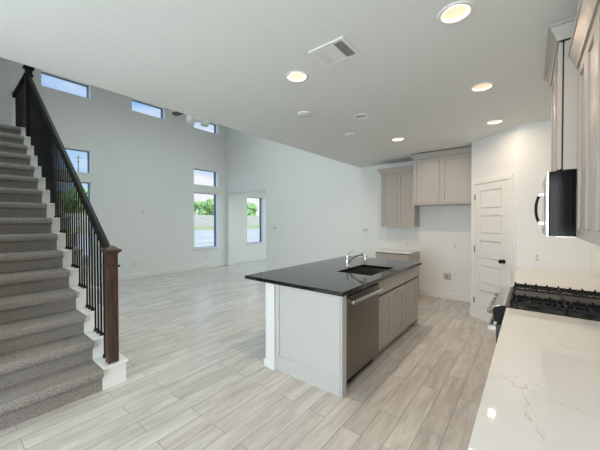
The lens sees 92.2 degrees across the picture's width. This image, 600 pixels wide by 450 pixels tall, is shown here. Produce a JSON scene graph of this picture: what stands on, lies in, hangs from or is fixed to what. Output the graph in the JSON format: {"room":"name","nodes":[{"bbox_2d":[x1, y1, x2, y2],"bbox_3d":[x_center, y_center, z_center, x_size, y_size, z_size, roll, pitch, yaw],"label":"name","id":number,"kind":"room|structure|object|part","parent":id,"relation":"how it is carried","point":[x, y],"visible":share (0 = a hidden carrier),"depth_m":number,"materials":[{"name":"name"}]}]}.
{"room":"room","nodes":[
{"label":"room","id":0,"kind":"room"},
{"bbox_2d":[0,57,265,279],"bbox_3d":[-3.723,-1.420,8.440,0.265,5.620,11.800,1,1,39],"label":"wall","id":1,"kind":"structure","parent":0,"point":[140,161],"depth_m":7.69,"materials":[{"name":"white paint"}]},
{"bbox_2d":[41,70,90,98],"bbox_3d":[-5.273,-3.123,6.499,0.230,0.350,0.875,1,1,39],"label":"window","id":2,"kind":"structure","parent":1,"relation":"in","point":[88,91],"depth_m":6.59,"materials":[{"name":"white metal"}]},
{"bbox_2d":[57,146,91,172],"bbox_3d":[-5.271,-1.478,6.524,0.230,0.530,0.875,1,1,39],"label":"window","id":3,"kind":"structure","parent":1,"relation":"in","point":[88,152],"depth_m":6.82,"materials":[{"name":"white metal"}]},
{"bbox_3d":[-5.326,-1.479,6.568,0.090,0.530,0.875,1,1,39],"label":"frame","id":4,"kind":"part","parent":3,"relation":"part of","materials":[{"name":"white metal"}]},
{"bbox_2d":[80,181,93,258],"bbox_3d":[-5.256,-0.103,6.534,0.265,1.791,0.945,1,1,39],"label":"window","id":5,"kind":"structure","parent":1,"relation":"in","point":[88,183],"depth_m":6.88,"materials":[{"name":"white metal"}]},
{"bbox_3d":[-5.324,-0.117,6.588,0.090,1.765,0.875,1,1,39],"label":"frame","id":6,"kind":"part","parent":5,"relation":"part of","materials":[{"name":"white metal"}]},
{"bbox_2d":[132,98,164,118],"bbox_3d":[-4.171,-3.146,7.883,0.230,0.350,0.875,1,1,39],"label":"window","id":7,"kind":"structure","parent":1,"relation":"in","point":[133,99],"depth_m":8.02,"materials":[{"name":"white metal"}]},
{"bbox_2d":[93,262,225,283],"bbox_3d":[-4.065,1.337,7.880,0.016,0.125,4.988,1,1,39],"label":"baseboard","id":8,"kind":"structure","parent":1,"relation":"attached to","point":[168,271],"depth_m":8.20,"materials":[{"name":"white paint"}]},
{"bbox_2d":[194,168,217,186],"bbox_3d":[-3.074,-1.514,9.283,0.230,0.510,0.890,1,1,39],"label":"window","id":9,"kind":"structure","parent":1,"relation":"in","point":[214,172],"depth_m":9.58,"materials":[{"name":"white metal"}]},
{"bbox_2d":[193,122,218,133],"bbox_3d":[-3.070,-3.168,9.266,0.230,0.350,0.910,1,1,39],"label":"window","id":10,"kind":"structure","parent":1,"relation":"in","point":[211,123],"depth_m":9.58,"materials":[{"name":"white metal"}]},
{"bbox_2d":[193,192,219,249],"bbox_3d":[-3.058,-0.138,9.293,0.265,1.771,0.960,1,1,39],"label":"window","id":11,"kind":"structure","parent":1,"relation":"in","point":[216,225],"depth_m":9.62,"materials":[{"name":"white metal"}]},
{"bbox_3d":[-2.975,0.733,9.241,0.055,0.030,0.960,1,1,39],"label":"sill","id":12,"kind":"part","parent":11,"relation":"part of","materials":[{"name":"white paint"}]},
{"bbox_2d":[236,256,265,263],"bbox_3d":[-1.361,1.282,11.275,0.016,0.125,3.092,1,1,39],"label":"baseboard","id":13,"kind":"structure","parent":1,"relation":"attached to","point":[263,257],"depth_m":10.67,"materials":[{"name":"white paint"}]},
{"bbox_2d":[247,196,264,243],"bbox_3d":[-1.745,-0.175,10.941,0.265,1.751,0.925,1,1,39],"label":"window","id":14,"kind":"structure","parent":1,"relation":"in","point":[261,200],"depth_m":11.27,"materials":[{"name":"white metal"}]},
{"bbox_2d":[0,259,495,449],"bbox_3d":[-0.901,1.515,4.962,9.075,0.150,13.800,1,1,39],"label":"floor","id":15,"kind":"structure","parent":0,"point":[193,342],"depth_m":2.62,"materials":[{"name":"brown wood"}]},
{"bbox_2d":[0,124,128,430],"bbox_3d":[-3.596,-0.087,3.514,4.134,3.106,1.206,1,1,39],"label":"staircase","id":16,"kind":"structure","parent":15,"relation":"on","point":[51,354],"depth_m":2.83,"materials":[{"name":"grey carpet"}]},
{"bbox_2d":[12,65,121,363],"bbox_3d":[-3.707,-0.709,4.210,5.112,3.922,0.149,1,1,39],"label":"stair railing","id":17,"kind":"object","parent":16,"relation":"on","point":[29,105],"visible":0.86,"depth_m":3.33,"materials":[{"name":"brown wood"}]},
{"bbox_3d":[-5.139,-2.598,5.310,1.430,0.055,0.060,1,1,39],"label":"landing rail","id":18,"kind":"part","parent":17,"relation":"part of","materials":[{"name":"black wood"}]},
{"bbox_3d":[-4.551,-2.045,4.851,0.086,1.158,0.086,1,1,39],"label":"newel post","id":19,"kind":"part","parent":17,"relation":"part of","materials":[{"name":"black wood"}]},
{"bbox_3d":[-3.158,-1.126,3.756,3.490,2.738,0.060,1,1,39],"label":"handrail","id":20,"kind":"part","parent":17,"relation":"part of","materials":[{"name":"black wood"}]},
{"bbox_3d":[-1.754,0.760,2.688,0.086,1.027,0.086,1,1,39],"label":"newel post","id":21,"kind":"part","parent":17,"relation":"part of","materials":[{"name":"brown wood"}]},
{"bbox_2d":[275,284,346,396],"bbox_3d":[0.077,1.035,2.730,0.776,0.876,0.084,1,1,39],"label":"island end panel","id":22,"kind":"object","parent":15,"relation":"on","point":[311,326],"visible":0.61,"depth_m":2.66,"materials":[{"name":"grey paint"}]},
{"bbox_3d":[0.059,1.035,2.722,0.757,0.876,0.025,1,1,39],"label":"panel","id":23,"kind":"part","parent":22,"relation":"part of","materials":[{"name":"grey paint"}]},
{"bbox_2d":[346,283,382,383],"bbox_3d":[0.360,1.032,3.013,0.787,0.872,0.690,1,1,39],"label":"dishwasher","id":24,"kind":"object","parent":15,"relation":"on","point":[362,344],"visible":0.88,"depth_m":2.76,"materials":[{"name":"silver metal"}]},
{"bbox_3d":[0.646,0.676,2.779,0.054,0.032,0.645,1,1,39],"label":"handle","id":25,"kind":"part","parent":24,"relation":"part of","materials":[{"name":"silver metal"}]},
{"bbox_2d":[373,269,404,358],"bbox_3d":[0.810,1.020,3.644,0.745,0.876,0.847,1,1,39],"label":"base cabinet","id":26,"kind":"object","parent":15,"relation":"on","point":[392,297],"visible":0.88,"depth_m":3.37,"materials":[{"name":"grey paint"}]},
{"bbox_2d":[245,256,420,296],"bbox_3d":[0.574,0.562,3.674,1.226,0.037,2.256,1,1,39],"label":"countertop","id":27,"kind":"structure","parent":26,"relation":"on","point":[328,276],"depth_m":3.16,"materials":[{"name":"black stone"}]},
{"bbox_2d":[345,250,366,266],"bbox_3d":[0.717,0.433,3.672,0.300,0.221,0.083,1,1,39],"label":"faucet","id":28,"kind":"object","parent":27,"relation":"on","point":[348,260],"visible":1,"depth_m":3.69,"materials":[{"name":"silver metal"}]},
{"bbox_3d":[0.696,0.426,3.672,0.222,0.148,0.036,1,1,39],"label":"spout","id":29,"kind":"part","parent":28,"relation":"part of","materials":[{"name":"silver metal"}]},
{"bbox_2d":[344,267,385,275],"bbox_3d":[0.817,0.685,3.548,0.458,0.203,0.708,1,1,39],"label":"sink","id":30,"kind":"object","parent":27,"relation":"in","point":[363,270],"visible":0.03,"depth_m":3.87,"materials":[{"name":"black metal"}]},
{"bbox_3d":[0.963,1.067,3.254,0.019,0.585,0.418,1,1,39],"label":"door","id":31,"kind":"part","parent":26,"relation":"part of","materials":[{"name":"grey paint"}]},
{"bbox_3d":[1.093,0.670,3.412,0.019,0.154,0.837,1,1,39],"label":"drawer","id":32,"kind":"part","parent":26,"relation":"part of","materials":[{"name":"grey paint"}]},
{"bbox_3d":[1.225,1.061,3.583,0.019,0.585,0.418,1,1,39],"label":"door","id":33,"kind":"part","parent":26,"relation":"part of","materials":[{"name":"grey paint"}]},
{"bbox_2d":[376,252,418,289],"bbox_3d":[1.974,0.981,5.859,0.680,0.883,0.609,1,1,39],"label":"base cabinet","id":34,"kind":"object","parent":15,"relation":"on","point":[393,256],"visible":0.05,"depth_m":5.63,"materials":[{"name":"grey paint"}]},
{"bbox_3d":[1.789,0.637,5.623,0.664,0.156,0.019,1,1,39],"label":"drawer","id":35,"kind":"part","parent":34,"relation":"part of","materials":[{"name":"grey paint"}]},
{"bbox_2d":[374,248,419,253],"bbox_3d":[1.965,0.524,5.842,0.715,0.030,0.643,1,1,39],"label":"countertop","id":36,"kind":"structure","parent":34,"relation":"on","point":[385,250],"depth_m":5.77,"materials":[{"name":"white stone"}]},
{"bbox_2d":[399,266,417,334],"bbox_3d":[1.244,1.011,4.188,0.745,0.876,0.525,1,1,39],"label":"base cabinet","id":37,"kind":"object","parent":15,"relation":"on","point":[411,280],"visible":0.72,"depth_m":3.95,"materials":[{"name":"grey paint"}]},
{"bbox_3d":[1.527,0.661,3.957,0.019,0.154,0.515,1,1,39],"label":"drawer","id":38,"kind":"part","parent":37,"relation":"part of","materials":[{"name":"grey paint"}]},
{"bbox_3d":[1.528,1.055,3.963,0.019,0.585,0.516,1,1,39],"label":"door","id":39,"kind":"part","parent":37,"relation":"part of","materials":[{"name":"grey paint"}]},
{"bbox_2d":[487,282,599,342],"bbox_3d":[1.881,0.975,2.134,0.786,0.930,0.762,1,1,39],"label":"gas range","id":40,"kind":"object","parent":15,"relation":"on","point":[581,304],"visible":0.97,"depth_m":2.05,"materials":[{"name":"stainless steel"},{"name":"black glass"},{"name":"cast iron"}]},
{"bbox_2d":[487,314,501,342],"bbox_3d":[1.617,0.997,2.345,0.095,0.610,0.750,1,1,39],"label":"oven","id":41,"kind":"object","parent":40,"relation":"in","point":[491,326],"depth_m":2.06,"materials":[{"name":"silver metal"}]},
{"bbox_3d":[1.400,0.627,2.032,0.074,0.130,0.011,1,1,39],"label":"panel","id":42,"kind":"part","parent":40,"relation":"part of","materials":[{"name":"black metal"}]},
{"bbox_3d":[1.632,0.620,2.326,0.078,0.133,0.738,1,1,39],"label":"control panel","id":43,"kind":"part","parent":40,"relation":"part of","materials":[{"name":"silver metal"}]},
{"bbox_2d":[505,287,599,321],"bbox_3d":[1.922,0.579,2.095,0.679,0.033,0.758,1,1,39],"label":"cooktop","id":44,"kind":"object","parent":40,"relation":"in","point":[508,291],"depth_m":1.95,"materials":[{"name":"black metal"}]},
{"bbox_3d":[1.908,0.535,2.103,0.553,0.010,0.210,1,1,39],"label":"griddle plate","id":45,"kind":"part","parent":40,"relation":"part of","materials":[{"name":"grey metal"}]},
{"bbox_3d":[1.219,1.055,1.177,0.631,0.881,1.544,1,1,39],"label":"base cabinet","id":46,"kind":"object","parent":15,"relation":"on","visible":0},
{"bbox_2d":[468,308,599,449],"bbox_3d":[1.200,0.598,1.169,0.679,0.032,1.577,1,1,39],"label":"countertop","id":47,"kind":"structure","parent":46,"relation":"on","point":[541,391],"depth_m":1.04,"materials":[{"name":"white stone"}]},
{"bbox_3d":[2.633,1.026,2.952,0.631,0.881,1.438,1,1,39],"label":"base cabinet","id":48,"kind":"object","parent":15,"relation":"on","visible":0},
{"bbox_2d":[512,267,599,296],"bbox_3d":[2.630,0.568,2.964,0.679,0.032,1.472,1,1,39],"label":"countertop","id":49,"kind":"structure","parent":48,"relation":"on","point":[586,281],"depth_m":2.98,"materials":[{"name":"white stone"}]},
{"bbox_2d":[266,283,275,361],"bbox_3d":[0.375,1.018,3.825,0.122,0.876,2.195,1,1,39],"label":"wall","id":50,"kind":"structure","parent":0,"point":[270,288],"depth_m":2.96,"materials":[{"name":"white paint"}]},
{"bbox_2d":[264,358,275,369],"bbox_3d":[0.374,1.419,3.833,0.150,0.075,2.227,1,1,39],"label":"baseboard","id":51,"kind":"structure","parent":50,"relation":"attached to","point":[272,365],"depth_m":2.95,"materials":[{"name":"white paint"}]},
{"bbox_2d":[0,0,579,167],"bbox_3d":[-0.126,-1.303,1.714,3.864,0.136,9.758,1,1,39],"label":"ceiling","id":52,"kind":"structure","parent":0,"point":[226,63],"depth_m":2.24,"materials":[{"name":"white paint"}]},
{"bbox_2d":[285,71,308,82],"bbox_3d":[-0.026,-1.265,2.459,0.198,0.019,0.198,1,1,39],"label":"recessed light","id":53,"kind":"object","parent":52,"relation":"in","point":[291,76],"visible":1,"depth_m":2.47,"materials":[{"name":"white plastic"}]},
{"bbox_2d":[308,36,360,66],"bbox_3d":[0.254,-1.252,2.104,0.290,0.012,0.260,1,1,39],"label":"ceiling vent","id":54,"kind":"object","parent":52,"relation":"in","point":[339,50],"visible":1,"depth_m":2.09,"materials":[{"name":"white plastic"}]},
{"bbox_2d":[353,114,369,119],"bbox_3d":[0.728,-1.281,3.405,0.198,0.019,0.198,1,1,39],"label":"smoke detector","id":55,"kind":"object","parent":52,"relation":"in","point":[360,116],"visible":0.97,"depth_m":3.42,"materials":[{"name":"white plastic"}]},
{"bbox_2d":[391,137,404,140],"bbox_3d":[1.473,-1.296,4.341,0.198,0.019,0.198,1,1,39],"label":"recessed light","id":56,"kind":"object","parent":52,"relation":"in","point":[395,138],"visible":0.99,"depth_m":4.35,"materials":[{"name":"white plastic"}]},
{"bbox_2d":[437,0,474,24],"bbox_3d":[0.918,-1.255,1.707,0.198,0.019,0.198,1,1,39],"label":"recessed light","id":57,"kind":"object","parent":52,"relation":"in","point":[456,12],"visible":1,"depth_m":1.71,"materials":[{"name":"white plastic"}]},
{"bbox_2d":[469,82,494,91],"bbox_3d":[1.672,-1.270,2.653,0.198,0.019,0.198,1,1,39],"label":"recessed light","id":58,"kind":"object","parent":52,"relation":"in","point":[484,86],"visible":0.99,"depth_m":2.66,"materials":[{"name":"white plastic"}]},
{"bbox_2d":[485,119,503,124],"bbox_3d":[2.417,-1.286,3.589,0.198,0.019,0.198,1,1,39],"label":"recessed light","id":59,"kind":"object","parent":52,"relation":"in","point":[495,121],"visible":0.98,"depth_m":3.60,"materials":[{"name":"white plastic"}]},
{"bbox_2d":[225,126,470,295],"bbox_3d":[1.030,-1.406,7.158,8.840,5.620,0.300,1,1,39],"label":"wall","id":60,"kind":"structure","parent":0,"point":[313,201],"depth_m":7.32,"materials":[{"name":"white paint"}]},
{"bbox_2d":[362,227,368,232],"bbox_3d":[1.495,0.115,6.614,0.165,0.115,0.010,1,1,39],"label":"light switch","id":61,"kind":"object","parent":60,"relation":"attached to","point":[366,230],"visible":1,"depth_m":6.61,"materials":[{"name":"white plastic"}]},
{"bbox_2d":[378,165,419,226],"bbox_3d":[2.023,-0.559,5.944,0.735,1.190,0.383,1,1,39],"label":"upper cabinet","id":62,"kind":"object","parent":60,"relation":"attached to","point":[397,209],"visible":0.92,"depth_m":5.81,"materials":[{"name":"grey paint"}]},
{"bbox_3d":[1.832,-0.506,5.932,0.335,1.080,0.019,1,1,39],"label":"door","id":63,"kind":"part","parent":62,"relation":"part of","materials":[{"name":"grey paint"}]},
{"bbox_3d":[2.023,-1.101,5.935,0.735,0.105,0.383,1,1,39],"label":"crown","id":64,"kind":"part","parent":62,"relation":"part of","materials":[{"name":"grey paint"}]},
{"bbox_3d":[2.097,-0.503,5.721,0.335,1.080,0.019,1,1,39],"label":"door","id":65,"kind":"part","parent":62,"relation":"part of","materials":[{"name":"grey paint"}]},
{"bbox_2d":[386,227,419,249],"bbox_3d":[2.156,0.269,6.092,0.698,0.471,0.008,1,1,39],"label":"backsplash","id":66,"kind":"structure","parent":60,"relation":"attached to","point":[396,237],"depth_m":6.08,"materials":[{"name":"white tile"}]},
{"bbox_2d":[409,147,471,205],"bbox_3d":[2.624,-0.827,5.285,1.017,0.925,0.658,1,1,39],"label":"upper cabinet","id":67,"kind":"object","parent":60,"relation":"attached to","point":[440,178],"visible":0.88,"depth_m":5.04,"materials":[{"name":"grey paint"}]},
{"bbox_3d":[2.273,-0.792,5.221,0.437,0.796,0.019,1,1,39],"label":"door","id":68,"kind":"part","parent":67,"relation":"part of","materials":[{"name":"grey paint"}]},
{"bbox_3d":[2.624,-1.252,5.279,1.017,0.075,0.658,1,1,39],"label":"crown","id":69,"kind":"part","parent":67,"relation":"part of","materials":[{"name":"grey paint"}]},
{"bbox_3d":[2.477,-0.374,5.070,0.972,0.027,0.034,1,1,39],"label":"light rail","id":70,"kind":"part","parent":67,"relation":"part of","materials":[{"name":"grey paint"}]},
{"bbox_3d":[2.480,-1.210,5.059,0.967,0.041,0.026,1,1,39],"label":"rail","id":71,"kind":"part","parent":67,"relation":"part of","materials":[{"name":"grey paint"}]},
{"bbox_3d":[2.661,-0.788,4.912,0.480,0.796,0.019,1,1,39],"label":"door","id":72,"kind":"part","parent":67,"relation":"part of","materials":[{"name":"grey paint"}]},
{"bbox_2d":[419,289,469,301],"bbox_3d":[2.829,1.364,5.568,1.022,0.125,0.016,1,1,39],"label":"baseboard","id":73,"kind":"structure","parent":60,"relation":"attached to","point":[465,298],"depth_m":5.58,"materials":[{"name":"white paint"}]},
{"bbox_2d":[443,272,451,280],"bbox_3d":[2.830,0.992,5.550,0.170,0.170,0.034,1,1,39],"label":"water supply box","id":74,"kind":"object","parent":60,"relation":"attached to","point":[447,276],"visible":1,"depth_m":5.55,"materials":[{"name":"white plastic"}]},
{"bbox_2d":[470,120,589,323],"bbox_3d":[3.318,0.065,4.271,1.338,2.760,1.443,1,1,39],"label":"wall","id":75,"kind":"structure","parent":0,"point":[524,150],"depth_m":3.68,"materials":[{"name":"white paint"}]},
{"bbox_2d":[469,173,513,324],"bbox_3d":[2.732,0.382,4.172,0.093,2.132,0.846,0,1,-6],"label":"door","id":76,"kind":"structure","parent":75,"relation":"in","point":[502,251],"depth_m":4.20,"materials":[{"name":"white paint"}]},
{"bbox_3d":[2.767,1.113,4.197,0.016,0.268,0.402,0,1,-6],"label":"panel","id":77,"kind":"part","parent":76,"relation":"part of","materials":[{"name":"white paint"}]},
{"bbox_3d":[2.766,0.368,4.186,0.016,0.268,0.402,0,1,-6],"label":"panel","id":78,"kind":"part","parent":76,"relation":"part of","materials":[{"name":"white paint"}]},
{"bbox_3d":[2.766,0.741,4.191,0.016,0.268,0.402,0,1,-6],"label":"panel","id":79,"kind":"part","parent":76,"relation":"part of","materials":[{"name":"white paint"}]},
{"bbox_3d":[2.765,-0.378,4.174,0.016,0.268,0.402,0,1,-6],"label":"panel","id":80,"kind":"part","parent":76,"relation":"part of","materials":[{"name":"white paint"}]},
{"bbox_3d":[2.765,-0.005,4.180,0.016,0.268,0.402,0,1,-6],"label":"panel","id":81,"kind":"part","parent":76,"relation":"part of","materials":[{"name":"white paint"}]},
{"bbox_2d":[531,252,543,262],"bbox_3d":[2.975,0.411,3.621,0.125,0.125,0.009,1,1,39],"label":"wall outlet","id":82,"kind":"object","parent":75,"relation":"attached to","point":[535,257],"visible":1,"depth_m":3.62,"materials":[{"name":"white plastic"}]},
{"bbox_3d":[-2.991,-4.241,5.195,5.406,0.120,8.108,1,1,39],"label":"ceiling","id":83,"kind":"structure","parent":0,"visible":0},
{"bbox_2d":[172,111,208,126],"bbox_3d":[-2.246,-3.177,6.174,1.486,2.040,1.486,1,1,39],"label":"ceiling fan","id":84,"kind":"object","parent":83,"relation":"hanging from","point":[190,120],"visible":0.19,"depth_m":6.22,"materials":[{"name":"white glass"}]},
{"bbox_3d":[-2.612,-2.509,6.421,0.620,0.033,0.140,0,1,30],"label":"blade","id":85,"kind":"part","parent":84,"relation":"part of","materials":[{"name":"brown wood"}]},
{"bbox_3d":[-2.367,-2.263,6.235,0.176,0.210,0.176,1,1,39],"label":"lamp shade","id":86,"kind":"part","parent":84,"relation":"part of","materials":[{"name":"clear glass"}]},
{"bbox_3d":[-2.157,-2.260,6.029,0.176,0.210,0.176,1,1,39],"label":"lamp shade","id":87,"kind":"part","parent":84,"relation":"part of","materials":[{"name":"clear glass"}]},
{"bbox_3d":[-2.083,-2.264,6.314,0.176,0.210,0.176,1,1,39],"label":"lamp shade","id":88,"kind":"part","parent":84,"relation":"part of","materials":[{"name":"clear glass"}]},
{"bbox_3d":[0.868,0.133,0.081,0.150,2.760,8.205,1,1,39],"label":"wall","id":89,"kind":"structure","parent":0,"visible":0},
{"bbox_2d":[544,16,578,171],"bbox_3d":[2.008,-0.802,2.003,0.470,0.904,0.872,1,1,39],"label":"upper cabinet","id":90,"kind":"object","parent":89,"relation":"attached to","point":[560,72],"visible":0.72,"depth_m":1.81,"materials":[{"name":"grey paint"}]},
{"bbox_3d":[1.990,-0.756,2.261,0.019,0.796,0.376,1,1,39],"label":"door","id":91,"kind":"part","parent":90,"relation":"part of","materials":[{"name":"grey paint"}]},
{"bbox_2d":[534,170,576,237],"bbox_3d":[1.983,-0.136,2.034,0.520,0.421,0.760,1,1,39],"label":"microwave","id":92,"kind":"object","parent":90,"relation":"attached to","point":[559,188],"visible":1,"depth_m":1.82,"materials":[{"name":"black"}]},
{"bbox_3d":[1.684,-0.112,2.042,0.042,0.221,0.017,1,1,39],"label":"handle","id":93,"kind":"part","parent":92,"relation":"part of","materials":[{"name":"black metal"}]},
{"bbox_3d":[1.884,-0.141,2.223,0.015,0.418,0.588,1,1,39],"label":"door","id":94,"kind":"part","parent":92,"relation":"part of","materials":[{"name":"silver metal"}]},
{"bbox_3d":[1.646,-0.136,1.925,0.015,0.418,0.169,1,1,39],"label":"control panel","id":95,"kind":"part","parent":92,"relation":"part of","materials":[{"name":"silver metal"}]},
{"bbox_3d":[1.753,-0.751,1.964,0.019,0.796,0.376,1,1,39],"label":"door","id":96,"kind":"part","parent":90,"relation":"part of","materials":[{"name":"grey paint"}]},
{"bbox_3d":[2.007,-1.205,1.997,0.470,0.098,0.872,1,1,39],"label":"crown","id":97,"kind":"part","parent":90,"relation":"part of","materials":[{"name":"grey paint"}]},
{"bbox_2d":[568,0,596,243],"bbox_3d":[1.616,-0.484,1.438,0.382,1.140,0.612,1,1,39],"label":"upper cabinet","id":98,"kind":"object","parent":89,"relation":"attached to","point":[582,47],"visible":0.84,"depth_m":1.48,"materials":[{"name":"grey paint"}]},
{"bbox_3d":[1.608,-0.431,1.641,0.019,1.022,0.302,1,1,39],"label":"door","id":99,"kind":"part","parent":98,"relation":"part of","materials":[{"name":"grey paint"}]},
{"bbox_3d":[1.615,-1.002,1.430,0.382,0.105,0.612,1,1,39],"label":"crown","id":100,"kind":"part","parent":98,"relation":"part of","materials":[{"name":"grey paint"}]},
{"bbox_3d":[1.417,-0.427,1.402,0.019,1.022,0.302,1,1,39],"label":"door","id":101,"kind":"part","parent":98,"relation":"part of","materials":[{"name":"grey paint"}]},
{"bbox_2d":[586,0,599,245],"bbox_3d":[1.233,-0.476,0.957,0.382,1.140,0.615,1,1,39],"label":"upper cabinet","id":102,"kind":"object","parent":89,"relation":"attached to","point":[594,4],"visible":1,"depth_m":1.24,"materials":[{"name":"grey paint"}]},
{"bbox_3d":[1.232,-0.994,0.949,0.382,0.105,0.615,1,1,39],"label":"crown","id":103,"kind":"part","parent":102,"relation":"part of","materials":[{"name":"grey paint"}]},
{"bbox_3d":[1.225,-0.423,1.161,0.019,1.022,0.304,1,1,39],"label":"door","id":104,"kind":"part","parent":102,"relation":"part of","materials":[{"name":"grey paint"}]},
{"bbox_2d":[590,243,599,279],"bbox_3d":[2.161,0.327,1.833,0.008,0.486,3.819,1,1,39],"label":"backsplash","id":105,"kind":"structure","parent":89,"relation":"attached to","point":[594,249],"depth_m":3.07,"materials":[{"name":"white tile"}]},
{"label":"outside","id":106,"kind":"structure","parent":0,"visible":0},
{"bbox_2d":[71,225,258,233],"bbox_3d":[-40.477,-0.044,121.742,125.000,0.210,380.000,1,1,39],"label":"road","id":107,"kind":"structure","parent":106,"point":[248,226],"depth_m":69.97,"materials":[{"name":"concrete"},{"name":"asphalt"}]},
{"bbox_2d":[75,187,87,212],"bbox_3d":[-53.462,-4.585,74.405,9.959,10.465,9.300,-1,1,-44],"label":"tree","id":108,"kind":"object","parent":107,"relation":"on","point":[86,190],"visible":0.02,"depth_m":71.67,"materials":[{"name":"green plant"}]},
{"bbox_2d":[71,213,258,227],"bbox_3d":[-22.200,-1.551,100.766,0.300,3.500,170.000,1,1,39],"label":"fence","id":109,"kind":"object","parent":107,"relation":"on","point":[199,220],"depth_m":91.28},
{"bbox_2d":[195,198,213,214],"bbox_3d":[-32.259,-4.445,100.601,8.151,9.328,8.884,0,1,-12],"label":"tree","id":110,"kind":"object","parent":107,"relation":"on","point":[206,207],"visible":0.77,"depth_m":98.11,"materials":[{"name":"green plant"}]},
{"bbox_2d":[247,202,257,215],"bbox_3d":[-20.691,-4.568,114.819,9.209,9.108,9.043,1,1,37],"label":"tree","id":111,"kind":"object","parent":107,"relation":"on","point":[251,208],"visible":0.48,"depth_m":112.38,"materials":[{"name":"green plant"}]},
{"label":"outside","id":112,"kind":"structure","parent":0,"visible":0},
{"bbox_2d":[80,229,259,255],"bbox_3d":[-5.281,1.222,36.191,36.670,0.190,130.000,1,1,39],"label":"yard","id":113,"kind":"structure","parent":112,"point":[202,238],"depth_m":28.69,"materials":[{"name":"concrete"}]}
]}

